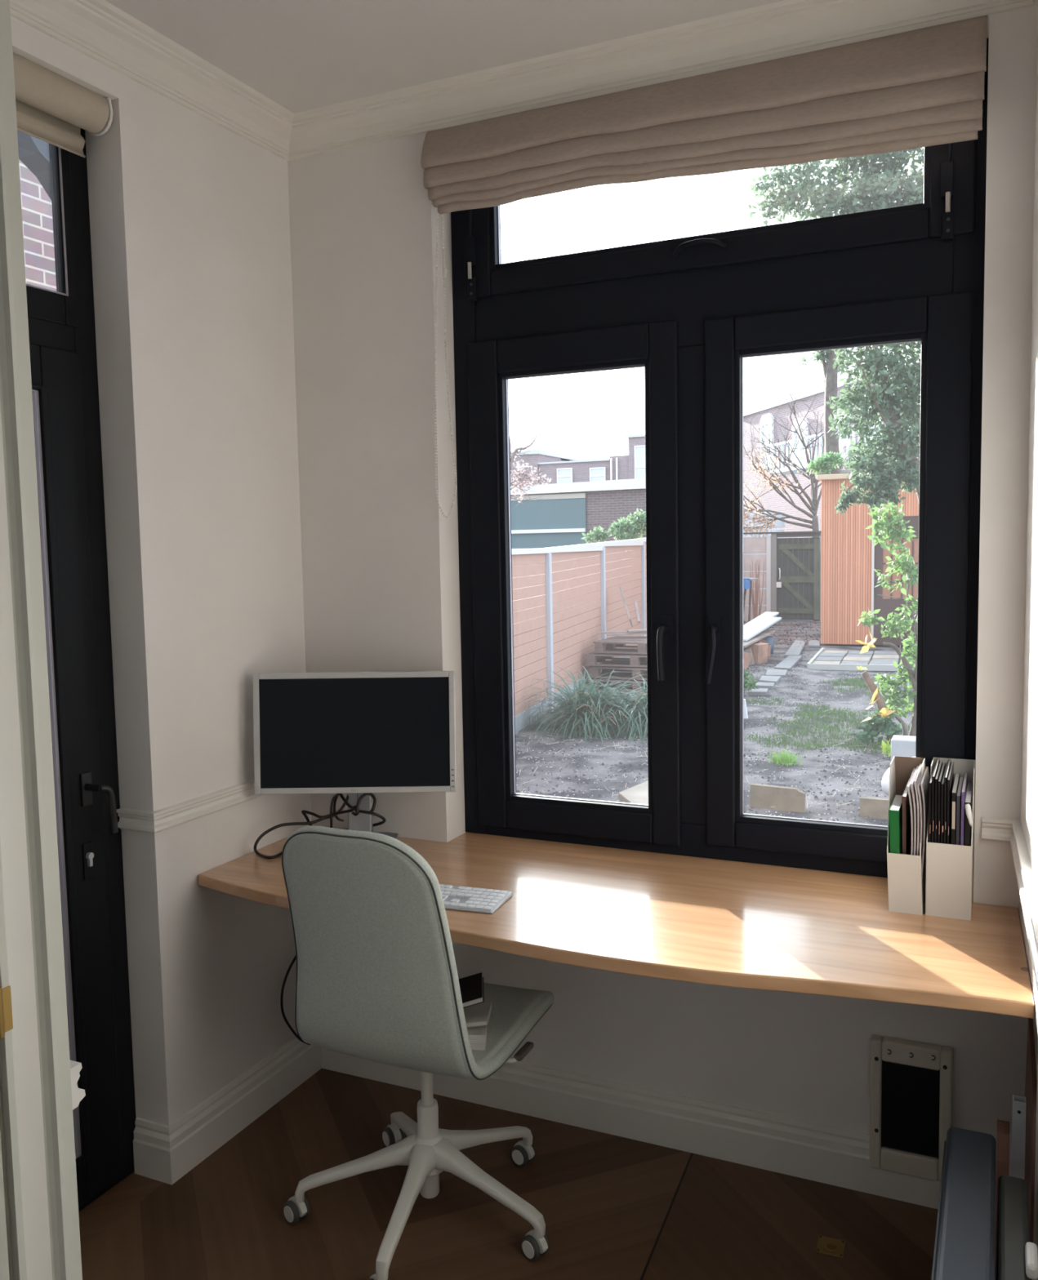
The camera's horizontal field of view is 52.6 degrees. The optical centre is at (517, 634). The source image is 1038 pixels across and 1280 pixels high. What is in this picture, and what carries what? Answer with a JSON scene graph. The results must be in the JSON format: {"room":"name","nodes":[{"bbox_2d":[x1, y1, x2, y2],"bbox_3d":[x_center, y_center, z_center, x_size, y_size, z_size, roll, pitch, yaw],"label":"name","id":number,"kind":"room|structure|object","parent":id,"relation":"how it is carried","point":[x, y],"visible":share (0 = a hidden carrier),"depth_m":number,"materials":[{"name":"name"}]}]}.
{"room":"home office","nodes":[
{"label":"home office","id":0,"kind":"room"},
{"bbox_2d":[0,6,82,1279],"bbox_3d":[-0.485,0.107,1.187,2.466,2.820,0.100,1,5,25],"label":"door frame","id":1,"kind":"structure","parent":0,"point":[12,815],"depth_m":1.24,"materials":[{"name":"white paint"}]},
{"bbox_2d":[0,986,13,1279],"bbox_3d":[-0.771,0.295,0.874,0.049,2.490,0.763,1,5,25],"label":"door","id":2,"kind":"structure","parent":1,"relation":"in","point":[6,1010],"depth_m":1.22,"materials":[{"name":"grey paint"}]},
{"bbox_2d":[0,0,82,1279],"bbox_3d":[-0.592,0.240,1.249,0.030,2.550,0.100,1,5,25],"label":"trim","id":3,"kind":"structure","parent":1,"relation":"attached to","point":[15,386],"depth_m":1.25,"materials":[{"name":"grey paint"}]},
{"bbox_2d":[70,1060,85,1110],"bbox_3d":[-0.941,0.564,1.507,0.846,0.054,0.022,1,5,25],"label":"trim","id":4,"kind":"structure","parent":1,"relation":"attached to","point":[77,1094],"depth_m":1.33,"materials":[{"name":"white paint"}]},
{"bbox_2d":[10,15,311,1125],"bbox_3d":[-1.115,0.012,2.464,0.250,2.820,1.700,1,5,25],"label":"wall","id":5,"kind":"structure","parent":0,"point":[190,240],"depth_m":2.74,"materials":[{"name":"paint"}]},
{"bbox_2d":[13,52,112,157],"bbox_3d":[-1.166,-1.173,2.132,0.093,0.146,0.816,1,5,25],"label":"roller blind","id":6,"kind":"object","parent":5,"relation":"attached to","point":[53,108],"visible":0.94,"depth_m":2.38,"materials":[{"name":"beige fabric"}]},
{"bbox_2d":[26,128,135,1212],"bbox_3d":[-1.177,0.100,2.250,0.120,2.682,0.848,1,5,25],"label":"door","id":7,"kind":"structure","parent":5,"relation":"in","point":[61,322],"depth_m":2.54,"materials":[{"name":"black paint"}]},
{"bbox_2d":[116,778,266,833],"bbox_3d":[-0.692,0.437,2.958,0.871,0.054,0.391,-4,6,-32],"label":"trim","id":8,"kind":"structure","parent":5,"relation":"attached to","point":[132,820],"depth_m":2.71,"materials":[{"name":"white paint"}]},
{"bbox_2d":[133,1036,321,1185],"bbox_3d":[-0.800,1.304,3.006,0.126,0.142,0.673,1,5,25],"label":"baseboard","id":9,"kind":"structure","parent":5,"relation":"attached to","point":[162,1153],"depth_m":2.85,"materials":[{"name":"white paint"}]},
{"bbox_2d":[280,955,310,1044],"bbox_3d":[-0.650,1.056,3.126,0.028,0.363,0.150,1,5,25],"label":"cable","id":10,"kind":"object","parent":5,"relation":"attached to","point":[291,1029],"visible":0.68,"depth_m":3.08,"materials":[{"name":"black rubber"}]},
{"bbox_2d":[105,0,782,113],"bbox_3d":[-0.746,-1.236,-0.199,6.000,0.100,6.400,1,5,25],"label":"ceiling","id":11,"kind":"structure","parent":0,"point":[302,55],"depth_m":2.48,"materials":[{"name":"white paint"}]},
{"bbox_2d":[78,1068,937,1279],"bbox_3d":[-0.671,1.659,0.090,5.800,0.080,6.300,1,5,25],"label":"floor","id":12,"kind":"structure","parent":0,"point":[611,1207],"depth_m":2.54,"materials":[{"name":"brown wood"}]},
{"bbox_2d":[281,825,554,1279],"bbox_3d":[-0.209,0.890,2.484,0.626,1.032,0.654,2,6,32],"label":"office chair","id":13,"kind":"object","parent":12,"relation":"on","point":[377,980],"visible":0.99,"depth_m":2.27,"materials":[{"name":"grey plastic"}]},
{"bbox_2d":[466,1025,486,1050],"bbox_3d":[-0.102,0.912,2.394,0.062,0.040,0.075,-1,5,1],"label":"paper pad","id":14,"kind":"object","parent":13,"relation":"on","point":[477,1034],"visible":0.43,"depth_m":2.36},
{"bbox_3d":[-0.184,0.911,2.409,0.110,0.034,0.107,1,5,25],"label":"box","id":15,"kind":"object","parent":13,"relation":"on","visible":0},
{"bbox_2d":[458,972,484,1008],"bbox_3d":[-0.151,0.830,2.411,0.152,0.071,0.101,-1,5,1],"label":"notebook","id":16,"kind":"object","parent":15,"relation":"on","point":[471,987],"visible":0.25,"depth_m":2.40,"materials":[{"name":"black paper"}]},
{"bbox_2d":[462,1001,492,1026],"bbox_3d":[-0.130,0.876,2.412,0.135,0.026,0.100,-1,5,5],"label":"booklet","id":17,"kind":"object","parent":15,"relation":"on","point":[477,1015],"visible":0.31,"depth_m":2.40,"materials":[{"name":"paper"}]},
{"bbox_2d":[815,1235,844,1257],"bbox_3d":[0.715,1.395,2.397,0.060,0.006,0.060,1,5,22],"label":"floor plate","id":18,"kind":"object","parent":12,"relation":"on","point":[826,1246],"visible":1,"depth_m":2.40,"materials":[{"name":"gold metal"}]},
{"bbox_2d":[930,1127,1037,1279],"bbox_3d":[0.638,1.198,1.447,0.142,0.560,0.965,1,5,25],"label":"radiator","id":19,"kind":"object","parent":12,"relation":"on","point":[965,1236],"visible":1,"depth_m":1.65,"materials":[{"name":"grey metal"}]},
{"bbox_2d":[994,1120,1008,1279],"bbox_3d":[0.943,1.186,2.049,0.022,0.472,0.050,1,5,25],"label":"wooden block","id":20,"kind":"object","parent":12,"relation":"on","point":[1002,1126],"visible":0.56,"depth_m":2.01,"materials":[{"name":"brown wood"}]},
{"bbox_2d":[1010,1094,1026,1179],"bbox_3d":[0.950,1.150,2.002,0.023,0.552,0.025,1,5,25],"label":"board","id":21,"kind":"object","parent":12,"relation":"on","point":[1018,1105],"visible":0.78,"depth_m":1.98,"materials":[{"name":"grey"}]},
{"bbox_2d":[1023,1017,1036,1279],"bbox_3d":[1.022,1.128,2.106,0.018,0.575,0.470,1,5,25],"label":"board","id":22,"kind":"object","parent":12,"relation":"on","point":[1030,1086],"visible":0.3,"depth_m":2.02,"materials":[{"name":"pink wood"}]},
{"bbox_2d":[287,4,1037,1163],"bbox_3d":[0.288,-0.048,2.861,2.466,2.820,0.200,1,5,25],"label":"wall","id":23,"kind":"structure","parent":0,"point":[380,553],"depth_m":2.91,"materials":[{"name":"paint"}]},
{"bbox_2d":[197,831,1034,1018],"bbox_3d":[0.167,0.643,2.603,1.985,0.030,0.782,1,5,25],"label":"desk","id":24,"kind":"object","parent":23,"relation":"attached to","point":[700,920],"depth_m":2.34,"materials":[{"name":"brown wood"}]},
{"bbox_2d":[253,795,348,858],"bbox_3d":[-0.602,0.539,2.965,0.288,0.150,0.071,-3,5,-25],"label":"power cable","id":25,"kind":"object","parent":24,"relation":"on","point":[343,806],"visible":0.92,"depth_m":2.94,"materials":[{"name":"black rubber"}]},
{"bbox_2d":[301,793,386,829],"bbox_3d":[-0.493,0.525,3.075,0.268,0.149,0.150,1,5,25],"label":"cable","id":26,"kind":"object","parent":24,"relation":"on","point":[352,808],"visible":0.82,"depth_m":3.01,"materials":[{"name":"black rubber"}]},
{"bbox_2d":[253,671,456,839],"bbox_3d":[-0.448,0.350,2.995,0.558,0.512,0.217,-1,5,0],"label":"computer monitor","id":27,"kind":"object","parent":24,"relation":"on","point":[354,734],"visible":0.92,"depth_m":2.90,"materials":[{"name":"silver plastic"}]},
{"bbox_2d":[355,792,376,813],"bbox_3d":[-0.434,0.480,2.990,0.064,0.061,0.026,-3,5,-22],"label":"cable","id":28,"kind":"object","parent":27,"relation":"attached to","point":[371,794],"visible":0.99,"depth_m":2.99,"materials":[{"name":"black rubber"}]},
{"bbox_2d":[439,884,511,914],"bbox_3d":[-0.232,0.631,2.563,0.418,0.014,0.136,1,5,20],"label":"keyboard","id":29,"kind":"object","parent":24,"relation":"on","point":[476,900],"visible":0.4,"depth_m":2.51,"materials":[{"name":"white plastic"}]},
{"bbox_2d":[886,755,925,915],"bbox_3d":[0.921,0.466,2.482,0.085,0.315,0.231,1,5,25],"label":"magazine file","id":30,"kind":"object","parent":24,"relation":"on","point":[906,889],"visible":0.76,"depth_m":2.39,"materials":[{"name":"white cardboard"}]},
{"bbox_2d":[888,794,902,853],"bbox_3d":[0.893,0.507,2.466,0.028,0.232,0.161,1,5,25],"label":"book","id":31,"kind":"object","parent":30,"relation":"in","point":[895,810],"visible":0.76,"depth_m":2.39,"materials":[{"name":"green paper"}]},
{"bbox_2d":[901,778,910,854],"bbox_3d":[0.924,0.490,2.490,0.013,0.262,0.200,1,5,25],"label":"book","id":32,"kind":"object","parent":30,"relation":"in","point":[905,811],"visible":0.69,"depth_m":2.40,"materials":[{"name":"brown paper"}]},
{"bbox_2d":[906,768,915,855],"bbox_3d":[0.933,0.477,2.479,0.015,0.288,0.216,1,5,25],"label":"magazine","id":33,"kind":"object","parent":30,"relation":"in","point":[908,787],"visible":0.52,"depth_m":2.38,"materials":[{"name":"grey paper"}]},
{"bbox_2d":[909,766,918,855],"bbox_3d":[0.940,0.474,2.477,0.014,0.294,0.213,1,5,25],"label":"magazine","id":34,"kind":"object","parent":30,"relation":"in","point":[912,786],"visible":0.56,"depth_m":2.38,"materials":[{"name":"grey paper"}]},
{"bbox_2d":[913,764,921,855],"bbox_3d":[0.946,0.471,2.476,0.014,0.300,0.210,1,5,25],"label":"magazine","id":35,"kind":"object","parent":30,"relation":"in","point":[918,771],"visible":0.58,"depth_m":2.38,"materials":[{"name":"grey paper"}]},
{"bbox_2d":[916,774,923,856],"bbox_3d":[0.952,0.477,2.475,0.015,0.288,0.207,1,5,25],"label":"magazine","id":36,"kind":"object","parent":30,"relation":"in","point":[918,788],"visible":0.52,"depth_m":2.38,"materials":[{"name":"grey paper"}]},
{"bbox_2d":[920,766,929,879],"bbox_3d":[0.958,0.474,2.474,0.016,0.294,0.204,1,5,25],"label":"magazine","id":37,"kind":"object","parent":30,"relation":"in","point":[925,779],"visible":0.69,"depth_m":2.40,"materials":[{"name":"grey paper"}]},
{"bbox_2d":[924,757,975,920],"bbox_3d":[1.009,0.466,2.443,0.094,0.318,0.227,1,5,25],"label":"magazine file","id":38,"kind":"object","parent":24,"relation":"on","point":[948,893],"visible":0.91,"depth_m":2.35,"materials":[{"name":"white cardboard"}]},
{"bbox_2d":[928,764,934,842],"bbox_3d":[0.971,0.472,2.461,0.007,0.300,0.216,1,5,25],"label":"magazine","id":39,"kind":"object","parent":38,"relation":"in","point":[930,780],"visible":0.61,"depth_m":2.36,"materials":[{"name":"black paper"}]},
{"bbox_2d":[930,758,939,842],"bbox_3d":[0.977,0.465,2.457,0.008,0.315,0.216,1,5,25],"label":"magazine","id":40,"kind":"object","parent":38,"relation":"in","point":[937,762],"visible":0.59,"depth_m":2.36,"materials":[{"name":"black paper"}]},
{"bbox_2d":[933,760,942,843],"bbox_3d":[0.983,0.467,2.455,0.008,0.310,0.216,1,5,25],"label":"magazine","id":41,"kind":"object","parent":38,"relation":"in","point":[940,765],"visible":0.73,"depth_m":2.35,"materials":[{"name":"black paper"}]},
{"bbox_2d":[937,762,945,843],"bbox_3d":[0.989,0.470,2.452,0.007,0.305,0.216,1,5,25],"label":"magazine","id":42,"kind":"object","parent":38,"relation":"in","point":[943,766],"visible":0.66,"depth_m":2.35,"materials":[{"name":"black paper"}]},
{"bbox_2d":[940,765,946,843],"bbox_3d":[0.995,0.473,2.450,0.007,0.300,0.216,1,5,25],"label":"magazine","id":43,"kind":"object","parent":38,"relation":"in","point":[942,780],"visible":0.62,"depth_m":2.35,"materials":[{"name":"black paper"}]},
{"bbox_2d":[942,759,951,844],"bbox_3d":[1.000,0.465,2.446,0.008,0.315,0.216,1,5,25],"label":"magazine","id":44,"kind":"object","parent":38,"relation":"in","point":[948,762],"visible":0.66,"depth_m":2.35,"materials":[{"name":"black paper"}]},
{"bbox_2d":[946,761,953,844],"bbox_3d":[1.006,0.468,2.444,0.008,0.310,0.216,1,5,25],"label":"magazine","id":45,"kind":"object","parent":38,"relation":"in","point":[950,775],"visible":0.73,"depth_m":2.35,"materials":[{"name":"black paper"}]},
{"bbox_2d":[950,773,959,844],"bbox_3d":[1.016,0.482,2.441,0.010,0.282,0.216,1,5,25],"label":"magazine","id":46,"kind":"object","parent":38,"relation":"in","point":[954,788],"visible":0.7,"depth_m":2.34,"materials":[{"name":"black"}]},
{"bbox_2d":[955,776,963,844],"bbox_3d":[1.025,0.486,2.438,0.008,0.275,0.215,1,5,25],"label":"magazine","id":47,"kind":"object","parent":38,"relation":"in","point":[961,779],"visible":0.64,"depth_m":2.34,"materials":[{"name":"grey paper"}]},
{"bbox_2d":[960,773,967,845],"bbox_3d":[1.032,0.481,2.433,0.008,0.285,0.216,1,5,25],"label":"magazine","id":48,"kind":"object","parent":38,"relation":"in","point":[965,776],"visible":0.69,"depth_m":2.33,"materials":[{"name":"purple paper"}]},
{"bbox_2d":[963,782,973,846],"bbox_3d":[1.042,0.492,2.431,0.012,0.262,0.214,1,5,25],"label":"magazine","id":49,"kind":"object","parent":38,"relation":"in","point":[968,797],"visible":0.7,"depth_m":2.33,"materials":[{"name":"black paper"}]},
{"bbox_2d":[320,1047,1010,1208],"bbox_3d":[0.321,1.296,2.848,2.086,0.142,0.021,1,5,25],"label":"baseboard","id":50,"kind":"structure","parent":23,"relation":"attached to","point":[834,1156],"depth_m":2.79,"materials":[{"name":"white paint"}]},
{"bbox_2d":[450,38,988,877],"bbox_3d":[0.458,-0.385,2.764,1.396,1.982,0.143,1,5,25],"label":"window","id":51,"kind":"structure","parent":23,"relation":"in","point":[687,311],"depth_m":2.75,"materials":[{"name":"black paint"}]},
{"bbox_2d":[420,13,986,518],"bbox_3d":[0.390,-0.837,2.602,1.396,1.050,0.128,1,5,27],"label":"blind","id":52,"kind":"object","parent":51,"relation":"attached to","point":[923,86],"visible":1,"depth_m":2.49,"materials":[{"name":"beige fabric"}]},
{"bbox_2d":[869,1034,952,1182],"bbox_3d":[0.948,1.143,2.535,0.184,0.328,0.036,1,5,25],"label":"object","id":53,"kind":"object","parent":23,"relation":"attached to","point":[910,1094],"visible":0.97,"depth_m":2.53,"materials":[{"name":"beige plastic"}]},
{"bbox_2d":[1017,34,1037,1279],"bbox_3d":[0.898,0.052,1.538,0.250,2.820,1.700,1,5,25],"label":"wall","id":54,"kind":"structure","parent":0,"point":[1028,790],"depth_m":2.17,"materials":[{"name":"white paint"}]},
{"bbox_2d":[9,0,1037,160],"bbox_3d":[-0.106,-1.333,1.871,2.031,0.078,1.704,1,5,25],"label":"trim","id":55,"kind":"structure","parent":54,"relation":"attached to","point":[98,29],"depth_m":2.56,"materials":[{"name":"white paint"}]},
{"bbox_2d":[981,817,1037,992],"bbox_3d":[0.786,0.520,1.633,0.081,0.054,1.704,1,5,23],"label":"trim","id":56,"kind":"structure","parent":54,"relation":"attached to","point":[993,829],"depth_m":2.08,"materials":[{"name":"white paint"}]},
{"label":"outside","id":57,"kind":"structure","parent":0,"visible":0},
{"bbox_3d":[8.257,-2.165,46.402,100.000,0.240,94.000,1,5,25],"label":"ground","id":58,"kind":"structure","parent":57,"visible":0},
{"bbox_2d":[510,478,645,599],"bbox_3d":[-0.312,-2.402,29.308,10.700,3.300,4.250,1,5,25],"label":"outbuilding","id":59,"kind":"structure","parent":58,"relation":"on","point":[566,511],"depth_m":26.24,"materials":[{"name":"brick"}]},
{"bbox_2d":[510,428,645,486],"bbox_3d":[3.623,-6.768,54.083,17.000,7.700,7.200,1,5,25],"label":"houses","id":60,"kind":"structure","parent":58,"relation":"on","point":[569,468],"depth_m":50.77,"materials":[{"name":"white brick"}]},
{"bbox_2d":[742,511,784,605],"bbox_3d":[5.840,-1.915,27.149,1.700,2.460,2.100,1,5,25],"label":"shed","id":61,"kind":"object","parent":58,"relation":"on","point":[779,523],"visible":0.17,"depth_m":26.08,"materials":[{"name":"white"}]},
{"bbox_2d":[742,356,919,589],"bbox_3d":[11.603,-4.284,31.587,9.300,6.220,13.692,-2,5,-11],"label":"brick house","id":62,"kind":"structure","parent":58,"relation":"on","point":[772,500],"depth_m":33.33,"materials":[{"name":"grey"}]},
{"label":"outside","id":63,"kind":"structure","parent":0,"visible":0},
{"bbox_2d":[17,129,51,199],"bbox_3d":[-1.546,-1.556,3.435,0.100,0.299,0.252,1,5,25],"label":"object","id":64,"kind":"object","parent":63,"point":[33,152],"visible":0.31,"depth_m":3.39,"materials":[{"name":"grey"}]},
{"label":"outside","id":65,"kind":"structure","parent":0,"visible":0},
{"bbox_2d":[515,619,915,826],"bbox_3d":[1.819,0.525,14.066,13.410,0.085,21.258,1,5,25],"label":"ground","id":66,"kind":"structure","parent":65,"point":[809,780],"depth_m":8.66,"materials":[{"name":"soil"}]},
{"bbox_2d":[509,435,557,514],"bbox_3d":[0.221,-2.312,23.010,1.419,4.414,0.925,-1,5,-4],"label":"bare tree","id":67,"kind":"object","parent":66,"relation":"on","point":[519,480],"visible":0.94,"depth_m":22.92,"materials":[{"name":"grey plant"}]},
{"bbox_2d":[511,537,646,734],"bbox_3d":[1.379,-0.408,14.593,0.094,2.130,18.213,0,5,16],"label":"wooden fence","id":68,"kind":"object","parent":66,"relation":"on","point":[566,611],"visible":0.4,"depth_m":11.70,"materials":[{"name":"pink wood"}]},
{"bbox_2d":[515,666,647,743],"bbox_3d":[1.011,0.786,9.882,1.821,0.856,1.694,0,5,16],"label":"clump","id":69,"kind":"object","parent":66,"relation":"on","point":[591,713],"visible":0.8,"depth_m":9.72,"materials":[{"name":"green plant"}]},
{"bbox_2d":[581,507,645,550],"bbox_3d":[2.019,-1.222,20.091,1.663,2.413,0.661,1,5,25],"label":"ivy hedge","id":70,"kind":"object","parent":66,"relation":"on","point":[637,525],"visible":0.67,"depth_m":19.89,"materials":[{"name":"green plant"}]},
{"bbox_2d":[586,671,647,693],"bbox_3d":[1.523,0.570,12.572,1.200,0.135,0.800,1,5,21],"label":"pallet","id":71,"kind":"object","parent":66,"relation":"on","point":[604,682],"visible":0.26,"depth_m":12.38,"materials":[{"name":"brown wood"}]},
{"bbox_2d":[588,659,647,679],"bbox_3d":[1.556,0.421,12.543,1.200,0.135,0.800,1,5,27],"label":"pallet","id":72,"kind":"object","parent":71,"relation":"on","point":[595,671],"visible":0.29,"depth_m":12.41,"materials":[{"name":"brown wood"}]},
{"bbox_2d":[584,649,646,666],"bbox_3d":[1.499,0.270,12.555,1.200,0.135,0.800,1,5,22],"label":"pallet","id":73,"kind":"object","parent":72,"relation":"on","point":[592,659],"visible":0.43,"depth_m":12.37,"materials":[{"name":"brown wood"}]},
{"bbox_2d":[592,631,646,654],"bbox_3d":[1.604,0.079,12.517,1.226,0.219,0.850,1,5,26],"label":"pallet","id":74,"kind":"object","parent":73,"relation":"on","point":[611,643],"depth_m":12.45,"materials":[{"name":"brown wood"}]},
{"bbox_2d":[617,780,648,804],"bbox_3d":[0.829,1.111,7.130,0.276,0.050,1.022,-1,5,2],"label":"paving slab","id":75,"kind":"object","parent":66,"relation":"on","point":[638,793],"visible":0.31,"depth_m":7.15,"materials":[{"name":"beige concrete"}]},
{"bbox_2d":[640,535,770,621],"bbox_3d":[4.157,-1.209,23.427,2.975,1.940,0.100,1,5,25],"label":"fence","id":76,"kind":"object","parent":66,"relation":"on","point":[750,544],"visible":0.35,"depth_m":22.88,"materials":[{"name":"grey"}]},
{"bbox_2d":[640,530,821,622],"bbox_3d":[4.688,-1.235,23.175,4.150,2.015,0.167,1,5,25],"label":"gate","id":77,"kind":"object","parent":76,"relation":"attached to","point":[791,597],"visible":0.92,"depth_m":22.55,"materials":[{"name":"grey wood"}]},
{"bbox_2d":[515,666,909,822],"bbox_3d":[2.557,0.837,10.189,4.019,0.081,8.802,1,5,25],"label":"pebbles","id":78,"kind":"object","parent":66,"relation":"on","point":[751,666],"visible":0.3,"depth_m":8.65,"materials":[{"name":"grey"}]},
{"bbox_2d":[519,690,911,818],"bbox_3d":[1.826,0.941,8.838,4.009,0.076,5.914,1,5,25],"label":"litter","id":79,"kind":"object","parent":66,"relation":"on","point":[629,691],"visible":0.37,"depth_m":8.46,"materials":[{"name":"beige plant"}]},
{"bbox_2d":[742,577,757,622],"bbox_3d":[4.304,-0.632,20.930,0.830,1.009,0.652,1,5,25],"label":"workbench","id":80,"kind":"object","parent":66,"relation":"on","point":[747,582],"visible":0.21,"depth_m":20.63,"materials":[{"name":"grey"}]},
{"bbox_2d":[742,665,758,693],"bbox_3d":[2.554,0.496,11.944,0.285,0.337,0.514,-3,5,-27],"label":"bush","id":81,"kind":"object","parent":66,"relation":"on","point":[748,682],"visible":0.35,"depth_m":11.78,"materials":[{"name":"green plant"}]},
{"bbox_2d":[749,559,764,619],"bbox_3d":[4.949,-0.916,21.739,0.309,1.304,0.032,1,5,25],"label":"wooden poles","id":82,"kind":"object","parent":66,"relation":"on","point":[754,606],"visible":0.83,"depth_m":21.74,"materials":[{"name":"brown wood"}]},
{"bbox_2d":[751,642,768,663],"bbox_3d":[3.480,0.265,15.123,0.140,0.288,0.280,3,6,42],"label":"block","id":83,"kind":"object","parent":66,"relation":"on","point":[759,651],"visible":0.86,"depth_m":15.04,"materials":[{"name":"brown wood"}]},
{"bbox_2d":[742,630,774,647],"bbox_3d":[3.442,0.050,15.340,0.220,0.119,1.605,2,5,29],"label":"board","id":84,"kind":"object","parent":83,"relation":"on","point":[763,633],"visible":0.51,"depth_m":15.33,"materials":[{"name":"wood"}]},
{"bbox_2d":[742,617,781,640],"bbox_3d":[3.576,-0.095,15.652,0.220,0.234,1.614,2,6,31],"label":"board","id":85,"kind":"object","parent":84,"relation":"on","point":[751,632],"visible":0.69,"depth_m":15.60,"materials":[{"name":"grey wood"}]},
{"bbox_2d":[742,612,778,631],"bbox_3d":[3.614,-0.171,16.014,0.220,0.257,1.617,2,6,32],"label":"board","id":86,"kind":"object","parent":85,"relation":"on","point":[764,616],"visible":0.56,"depth_m":16.20,"materials":[{"name":"grey wood"}]},
{"bbox_2d":[759,675,780,684],"bbox_3d":[3.133,0.566,13.094,0.242,0.050,0.532,1,5,20],"label":"stepping stone","id":87,"kind":"object","parent":66,"relation":"on","point":[775,679],"visible":0.79,"depth_m":12.99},
{"bbox_2d":[749,782,804,812],"bbox_3d":[1.682,1.068,6.797,0.346,0.184,0.040,1,5,25],"label":"stone block","id":88,"kind":"object","parent":66,"relation":"on","point":[782,798],"visible":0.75,"depth_m":6.78,"materials":[{"name":"stone"}]},
{"bbox_2d":[742,619,820,647],"bbox_3d":[4.771,-0.066,19.860,2.367,0.057,5.762,1,5,25],"label":"leaf litter","id":89,"kind":"object","parent":66,"relation":"on","point":[810,624],"visible":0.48,"depth_m":19.71,"materials":[{"name":"brown plant"}]},
{"bbox_2d":[766,746,804,766],"bbox_3d":[2.086,0.947,8.231,0.252,0.130,0.301,-4,5,-29],"label":"grass tuft","id":90,"kind":"object","parent":66,"relation":"on","point":[785,759],"visible":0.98,"depth_m":8.21,"materials":[{"name":"green plant"}]},
{"bbox_2d":[773,655,801,670],"bbox_3d":[3.840,0.401,14.897,0.224,0.050,1.670,1,5,21],"label":"stepping stone","id":91,"kind":"object","parent":66,"relation":"on","point":[789,662],"visible":0.84,"depth_m":14.77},
{"bbox_2d":[783,640,805,657],"bbox_3d":[4.496,0.219,16.908,0.214,0.050,2.472,1,5,18],"label":"stepping stone","id":92,"kind":"object","parent":66,"relation":"on","point":[792,651],"visible":0.86,"depth_m":16.66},
{"bbox_2d":[742,355,879,621],"bbox_3d":[5.931,-3.183,23.027,4.482,5.732,2.586,0,5,9],"label":"bare tree","id":93,"kind":"object","parent":66,"relation":"on","point":[814,504],"visible":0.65,"depth_m":22.80,"materials":[{"name":"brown plant"}]},
{"bbox_2d":[799,349,840,473],"bbox_3d":[5.756,-3.368,19.261,1.084,6.181,1.104,-1,5,-1],"label":"tree","id":94,"kind":"object","parent":66,"relation":"on","point":[831,444],"visible":0.15,"depth_m":19.13,"materials":[{"name":"grey plant"}]},
{"bbox_2d":[742,676,913,754],"bbox_3d":[3.629,0.745,10.767,2.973,0.132,4.993,1,5,25],"label":"grass","id":95,"kind":"structure","parent":66,"relation":"on","point":[808,712],"depth_m":9.73,"materials":[{"name":"green plant"}]},
{"bbox_2d":[747,146,923,515],"bbox_3d":[4.796,-3.574,14.310,3.223,7.246,1.686,0,5,10],"label":"evergreen tree","id":96,"kind":"object","parent":66,"relation":"on","point":[876,186],"visible":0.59,"depth_m":14.01,"materials":[{"name":"green plant"}]},
{"bbox_2d":[806,647,898,671],"bbox_3d":[4.871,0.343,15.081,1.170,0.080,2.263,1,5,21],"label":"paved square","id":97,"kind":"structure","parent":66,"relation":"on","point":[881,660],"depth_m":14.69,"materials":[{"name":"grey concrete"}]},
{"bbox_2d":[816,471,918,645],"bbox_3d":[6.953,-1.241,17.457,3.560,2.900,2.020,1,5,25],"label":"garden shed","id":98,"kind":"object","parent":66,"relation":"on","point":[849,558],"visible":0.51,"depth_m":17.15,"materials":[{"name":"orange wood"}]},
{"bbox_2d":[804,450,844,475],"bbox_3d":[5.559,-2.857,18.590,0.924,0.795,0.651,-5,6,-41],"label":"bush","id":99,"kind":"object","parent":98,"relation":"on","point":[820,464],"visible":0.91,"depth_m":18.38,"materials":[{"name":"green plant"}]},
{"bbox_2d":[859,796,888,819],"bbox_3d":[2.335,1.097,6.499,0.413,0.152,0.040,1,5,25],"label":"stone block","id":100,"kind":"object","parent":66,"relation":"on","point":[872,807],"visible":0.21,"depth_m":6.53,"materials":[{"name":"stone"}]},
{"bbox_2d":[848,502,917,757],"bbox_3d":[3.086,-0.021,8.662,0.648,2.145,1.051,1,5,25],"label":"shrub","id":101,"kind":"object","parent":66,"relation":"on","point":[882,724],"visible":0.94,"depth_m":8.63,"materials":[{"name":"green plant"}]},
{"bbox_2d":[880,756,915,795],"bbox_3d":[2.578,0.940,6.814,0.417,0.306,0.256,1,5,25],"label":"sack","id":102,"kind":"object","parent":66,"relation":"on","point":[885,779],"visible":0.13,"depth_m":6.84,"materials":[{"name":"white plastic"}]},
{"bbox_2d":[890,734,915,760],"bbox_3d":[2.908,0.883,7.817,0.233,0.235,0.200,1,5,25],"label":"box","id":103,"kind":"object","parent":66,"relation":"on","point":[900,745],"visible":0.31,"depth_m":7.74,"materials":[{"name":"grey ceramic"}]},
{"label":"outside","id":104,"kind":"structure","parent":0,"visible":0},
{"bbox_2d":[18,159,56,291],"bbox_3d":[-2.197,-0.112,3.338,0.250,3.160,4.200,1,5,25],"label":"wall","id":105,"kind":"structure","parent":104,"point":[36,204],"depth_m":3.89,"materials":[{"name":"brick"}]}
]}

